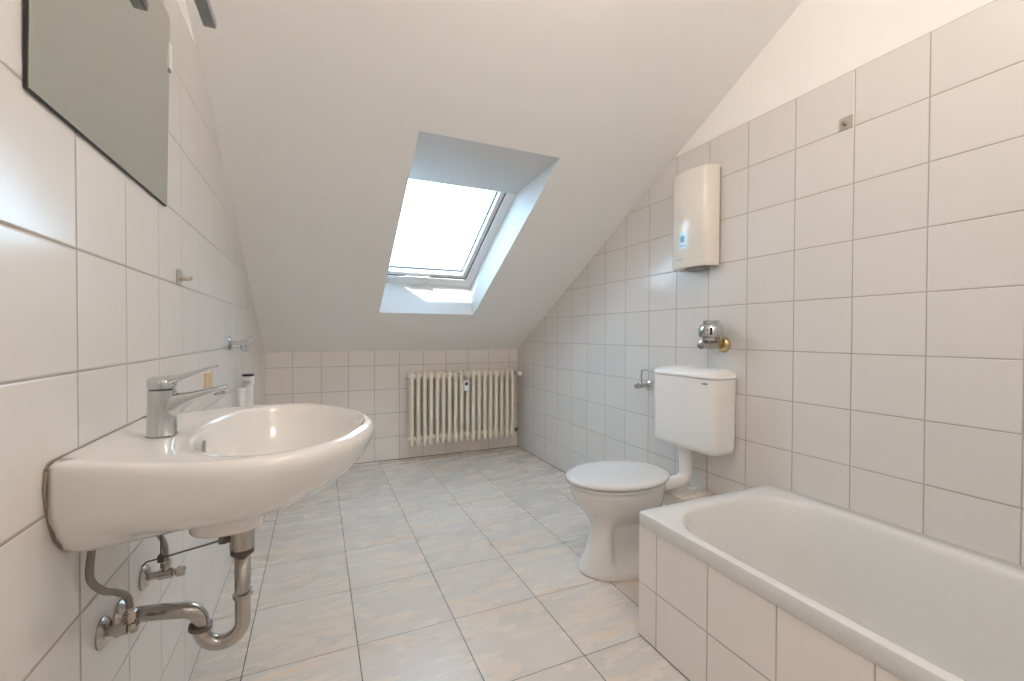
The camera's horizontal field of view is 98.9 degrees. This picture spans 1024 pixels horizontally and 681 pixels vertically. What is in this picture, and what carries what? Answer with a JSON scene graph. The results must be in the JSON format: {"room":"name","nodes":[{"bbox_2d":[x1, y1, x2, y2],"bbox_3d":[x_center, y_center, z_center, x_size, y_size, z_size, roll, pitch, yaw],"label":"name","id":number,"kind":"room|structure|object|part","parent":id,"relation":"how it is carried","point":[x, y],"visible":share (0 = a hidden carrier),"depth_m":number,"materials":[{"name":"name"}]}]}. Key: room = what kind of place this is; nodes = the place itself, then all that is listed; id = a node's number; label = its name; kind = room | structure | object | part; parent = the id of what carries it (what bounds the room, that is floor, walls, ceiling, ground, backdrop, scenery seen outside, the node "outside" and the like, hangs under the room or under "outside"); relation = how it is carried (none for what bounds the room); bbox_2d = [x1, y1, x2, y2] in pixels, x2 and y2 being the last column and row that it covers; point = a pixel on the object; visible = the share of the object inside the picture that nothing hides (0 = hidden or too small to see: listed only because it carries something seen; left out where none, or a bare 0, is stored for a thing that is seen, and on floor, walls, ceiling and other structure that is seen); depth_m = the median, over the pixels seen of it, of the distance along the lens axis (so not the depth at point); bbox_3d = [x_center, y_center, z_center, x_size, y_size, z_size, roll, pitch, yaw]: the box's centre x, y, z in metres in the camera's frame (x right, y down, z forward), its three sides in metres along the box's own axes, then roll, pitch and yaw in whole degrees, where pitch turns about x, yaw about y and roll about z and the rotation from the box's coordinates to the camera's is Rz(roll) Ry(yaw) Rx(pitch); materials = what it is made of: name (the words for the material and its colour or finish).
{"room":"bathroom","nodes":[
{"label":"bathroom","id":0,"kind":"room"},
{"bbox_2d":[0,0,264,680],"bbox_3d":[-1.078,-0.167,1.293,0.200,2.700,4.260,0,1,-24],"label":"wall","id":1,"kind":"structure","parent":0,"point":[93,307],"depth_m":0.78,"materials":[{"name":"tile"}]},
{"bbox_2d":[23,0,171,206],"bbox_3d":[-0.766,-0.584,0.859,0.016,0.485,0.604,0,1,-24],"label":"wall mirror","id":2,"kind":"object","parent":1,"relation":"attached to","point":[102,67],"visible":1,"depth_m":0.81,"materials":[{"name":"grey mirror"}]},
{"bbox_2d":[85,550,139,650],"bbox_3d":[-0.704,0.436,0.770,0.053,0.239,0.120,0,1,-24],"label":"angle valve","id":3,"kind":"object","parent":1,"relation":"attached to","point":[105,629],"visible":0.9,"depth_m":0.78,"materials":[{"name":"silver metal"}]},
{"bbox_3d":[-0.698,0.528,0.810,0.011,0.024,0.024,0,1,-24],"label":"valve handle","id":4,"kind":"part","parent":3,"relation":"part of","materials":[{"name":"silver metal"}]},
{"bbox_2d":[139,535,185,590],"bbox_3d":[-0.769,0.438,0.947,0.078,0.242,0.161,0,1,-24],"label":"angle valve","id":5,"kind":"object","parent":1,"relation":"attached to","point":[166,571],"visible":0.54,"depth_m":0.99,"materials":[{"name":"silver metal"}]},
{"bbox_3d":[-0.763,0.531,1.010,0.017,0.024,0.024,0,1,-24],"label":"valve handle","id":6,"kind":"part","parent":5,"relation":"part of","materials":[{"name":"silver metal"}]},
{"bbox_2d":[112,529,254,650],"bbox_3d":[-0.660,0.481,0.910,0.262,0.293,0.123,0,1,-10],"label":"trap","id":7,"kind":"object","parent":1,"relation":"attached to","point":[241,545],"visible":0.84,"depth_m":0.89,"materials":[{"name":"silver metal"}]},
{"bbox_3d":[-0.746,0.402,0.930,0.004,0.135,0.004,0,1,-2],"label":"lift rod","id":8,"kind":"part","parent":7,"relation":"part of","materials":[{"name":"metal"}]},
{"bbox_3d":[-0.694,0.447,0.922,0.214,0.084,0.011,0,1,14],"label":"linkage rod","id":9,"kind":"part","parent":7,"relation":"part of","materials":[{"name":"metal"}]},
{"bbox_2d":[177,269,193,285],"bbox_3d":[-0.928,-0.179,1.248,0.035,0.042,0.042,0,1,-24],"label":"towel hook","id":10,"kind":"object","parent":1,"relation":"attached to","point":[180,278],"visible":1,"depth_m":1.24,"materials":[{"name":"metal"}]},
{"bbox_3d":[-0.943,-0.179,1.241,0.002,0.042,0.042,0,1,-24],"label":"plate","id":11,"kind":"part","parent":10,"relation":"part of","materials":[{"name":"metal"}]},
{"bbox_2d":[194,0,215,28],"bbox_3d":[-0.729,-0.865,0.884,0.106,0.026,0.667,0,1,-24],"label":"lamp","id":12,"kind":"object","parent":1,"relation":"attached to","point":[204,7],"visible":1,"depth_m":1.15,"materials":[{"name":"grey metal"}]},
{"bbox_2d":[204,371,212,387],"bbox_3d":[-1.078,0.150,1.558,0.012,0.076,0.075,0,1,-24],"label":"socket plate","id":13,"kind":"object","parent":1,"relation":"attached to","point":[208,376],"visible":0.59,"depth_m":1.53,"materials":[{"name":"beige plastic"}]},
{"bbox_2d":[42,403,374,551],"bbox_3d":[-0.538,0.276,0.916,0.478,0.207,0.608,0,1,-24],"label":"washbasin","id":14,"kind":"object","parent":1,"relation":"attached to","point":[226,469],"visible":0.98,"depth_m":0.67,"materials":[{"name":"white ceramic"}]},
{"bbox_2d":[145,365,228,437],"bbox_3d":[-0.612,0.111,0.828,0.128,0.128,0.043,0,1,-24],"label":"tap","id":15,"kind":"object","parent":14,"relation":"on","point":[164,404],"visible":1,"depth_m":0.80,"materials":[{"name":"silver metal"}]},
{"bbox_3d":[-0.617,0.065,0.825,0.107,0.036,0.036,0,1,-24],"label":"lever","id":16,"kind":"part","parent":15,"relation":"part of","materials":[{"name":"silver metal"}]},
{"bbox_3d":[-0.601,0.116,0.833,0.102,0.061,0.036,0,1,-24],"label":"spout","id":17,"kind":"part","parent":15,"relation":"part of","materials":[{"name":"silver metal"}]},
{"bbox_2d":[238,374,253,405],"bbox_3d":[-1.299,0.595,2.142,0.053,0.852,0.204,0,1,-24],"label":"bottle","id":18,"kind":"object","parent":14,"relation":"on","point":[245,392],"visible":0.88,"depth_m":2.18,"materials":[{"name":"white plastic"}]},
{"bbox_2d":[228,335,252,351],"bbox_3d":[-1.216,0.013,1.968,0.094,0.077,0.064,0,1,-24],"label":"tap","id":19,"kind":"object","parent":1,"relation":"attached to","point":[243,344],"visible":1,"depth_m":1.96,"materials":[{"name":"silver metal"}]},
{"bbox_2d":[240,345,246,351],"bbox_3d":[-1.208,0.033,1.972,0.030,0.036,0.029,0,1,-24],"label":"outlet","id":20,"kind":"object","parent":19,"relation":"attached to","point":[243,348],"depth_m":1.96,"materials":[{"name":"silver plastic"}]},
{"bbox_3d":[-1.193,-0.005,1.978,0.044,0.040,0.020,0,1,-24],"label":"handle","id":21,"kind":"part","parent":19,"relation":"part of","materials":[{"name":"silver metal"}]},
{"bbox_2d":[265,349,516,463],"bbox_3d":[-0.943,0.618,3.806,2.486,1.065,0.200,0,1,-24],"label":"wall","id":22,"kind":"structure","parent":0,"point":[374,384],"depth_m":3.63,"materials":[{"name":"tile"}]},
{"bbox_2d":[406,369,521,446],"bbox_3d":[-0.413,0.562,3.836,1.031,0.605,0.176,0,1,-24],"label":"radiator","id":23,"kind":"object","parent":22,"relation":"attached to","point":[439,407],"visible":1,"depth_m":3.75,"materials":[{"name":"beige metal"}]},
{"bbox_2d":[464,377,468,390],"bbox_3d":[-0.392,0.371,3.736,0.040,0.116,0.025,0,1,-24],"label":"meter","id":24,"kind":"object","parent":23,"relation":"attached to","point":[466,381],"visible":1,"depth_m":3.73,"materials":[{"name":"white plastic"}]},
{"bbox_2d":[189,446,688,680],"bbox_3d":[-0.037,1.105,1.775,2.486,0.150,4.660,0,1,-24],"label":"floor","id":25,"kind":"structure","parent":0,"point":[462,566],"depth_m":1.83,"materials":[{"name":"tile"}]},
{"bbox_2d":[565,460,669,581],"bbox_3d":[0.493,0.812,2.013,0.527,0.433,0.386,0,1,-24],"label":"toilet","id":26,"kind":"object","parent":25,"relation":"on","point":[612,494],"visible":0.79,"depth_m":1.90,"materials":[{"name":"white ceramic"}]},
{"bbox_3d":[0.485,0.609,2.006,0.508,0.026,0.386,0,1,-24],"label":"lid","id":27,"kind":"part","parent":26,"relation":"part of","materials":[{"name":"white plastic"}]},
{"bbox_2d":[663,483,715,504],"bbox_3d":[0.850,0.878,2.099,0.198,0.300,0.665,0,1,-24],"label":"wall ledge","id":28,"kind":"object","parent":25,"relation":"on","point":[689,492],"visible":0.04,"depth_m":2.09,"materials":[{"name":"tile"}]},
{"bbox_2d":[639,484,1023,680],"bbox_3d":[1.112,0.826,0.897,0.698,0.436,1.725,0,1,-24],"label":"bathtub","id":29,"kind":"object","parent":25,"relation":"on","point":[770,582],"visible":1,"depth_m":1.29,"materials":[{"name":"white ceramic"}]},
{"bbox_2d":[185,0,803,351],"bbox_3d":[-0.022,-0.661,1.729,2.486,1.717,4.610,0,1,-24],"label":"ceiling","id":30,"kind":"structure","parent":0,"point":[320,108],"depth_m":1.88,"materials":[{"name":"white paint"}]},
{"bbox_2d":[379,131,559,314],"bbox_3d":[-0.419,-0.623,2.649,0.955,0.865,1.403,0,1,-24],"label":"window","id":31,"kind":"structure","parent":30,"relation":"attached to","point":[518,178],"depth_m":2.63,"materials":[{"name":"white paint"}]},
{"bbox_3d":[-0.682,-0.439,3.134,0.172,0.039,0.060,0,1,-24],"label":"handle","id":32,"kind":"part","parent":31,"relation":"part of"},
{"bbox_3d":[-0.479,-0.697,2.800,0.645,0.485,0.831,0,1,-24],"label":"sash","id":33,"kind":"part","parent":31,"relation":"part of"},
{"bbox_3d":[-0.481,-0.727,2.789,0.795,0.661,1.033,0,1,-24],"label":"frame","id":34,"kind":"part","parent":31,"relation":"part of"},
{"bbox_2d":[517,0,1023,566],"bbox_3d":[1.011,-0.173,2.224,0.200,2.700,4.260,0,1,-24],"label":"wall","id":35,"kind":"structure","parent":0,"point":[866,289],"depth_m":1.56,"materials":[{"name":"tile"}]},
{"bbox_2d":[634,369,653,390],"bbox_3d":[0.769,0.223,2.401,0.098,0.126,0.220,0,1,-24],"label":"valve","id":36,"kind":"object","parent":35,"relation":"attached to","point":[649,385],"visible":0.85,"depth_m":2.47,"materials":[{"name":"silver metal"}]},
{"bbox_3d":[0.703,0.255,2.459,0.025,0.030,0.032,0,1,-24],"label":"handle","id":37,"kind":"part","parent":36,"relation":"part of","materials":[{"name":"silver metal"}]},
{"bbox_2d":[654,366,735,490],"bbox_3d":[0.815,0.428,2.085,0.272,0.593,0.398,0,1,-24],"label":"cistern","id":38,"kind":"object","parent":35,"relation":"attached to","point":[695,406],"visible":0.95,"depth_m":2.00,"materials":[{"name":"white plastic"}]},
{"bbox_3d":[0.866,0.150,2.103,0.162,0.038,0.398,0,1,-24],"label":"tank lid","id":39,"kind":"part","parent":38,"relation":"part of","materials":[{"name":"white plastic"}]},
{"bbox_3d":[0.867,0.341,2.107,0.159,0.342,0.392,0,1,-24],"label":"tank","id":40,"kind":"part","parent":38,"relation":"part of","materials":[{"name":"white plastic"}]},
{"bbox_2d":[673,164,720,271],"bbox_3d":[0.883,-0.582,2.135,0.102,0.480,0.238,0,1,-24],"label":"water heater","id":41,"kind":"object","parent":35,"relation":"attached to","point":[697,190],"visible":1,"depth_m":2.06,"materials":[{"name":"white plastic"}]},
{"bbox_3d":[0.924,-0.587,2.152,0.014,0.450,0.233,0,1,-24],"label":"plate","id":42,"kind":"part","parent":41,"relation":"part of","materials":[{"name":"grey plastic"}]},
{"bbox_2d":[698,320,729,351],"bbox_3d":[0.917,-0.018,2.006,0.148,0.147,0.107,0,1,-24],"label":"valve","id":43,"kind":"object","parent":35,"relation":"attached to","point":[711,331],"visible":1,"depth_m":1.98,"materials":[{"name":"silver metal"}]},
{"bbox_2d":[839,114,852,131],"bbox_3d":[1.183,-0.776,1.560,0.021,0.044,0.044,0,1,-24],"label":"towel hook","id":44,"kind":"object","parent":35,"relation":"attached to","point":[846,122],"visible":1,"depth_m":1.56,"materials":[{"name":"metal"}]}
]}

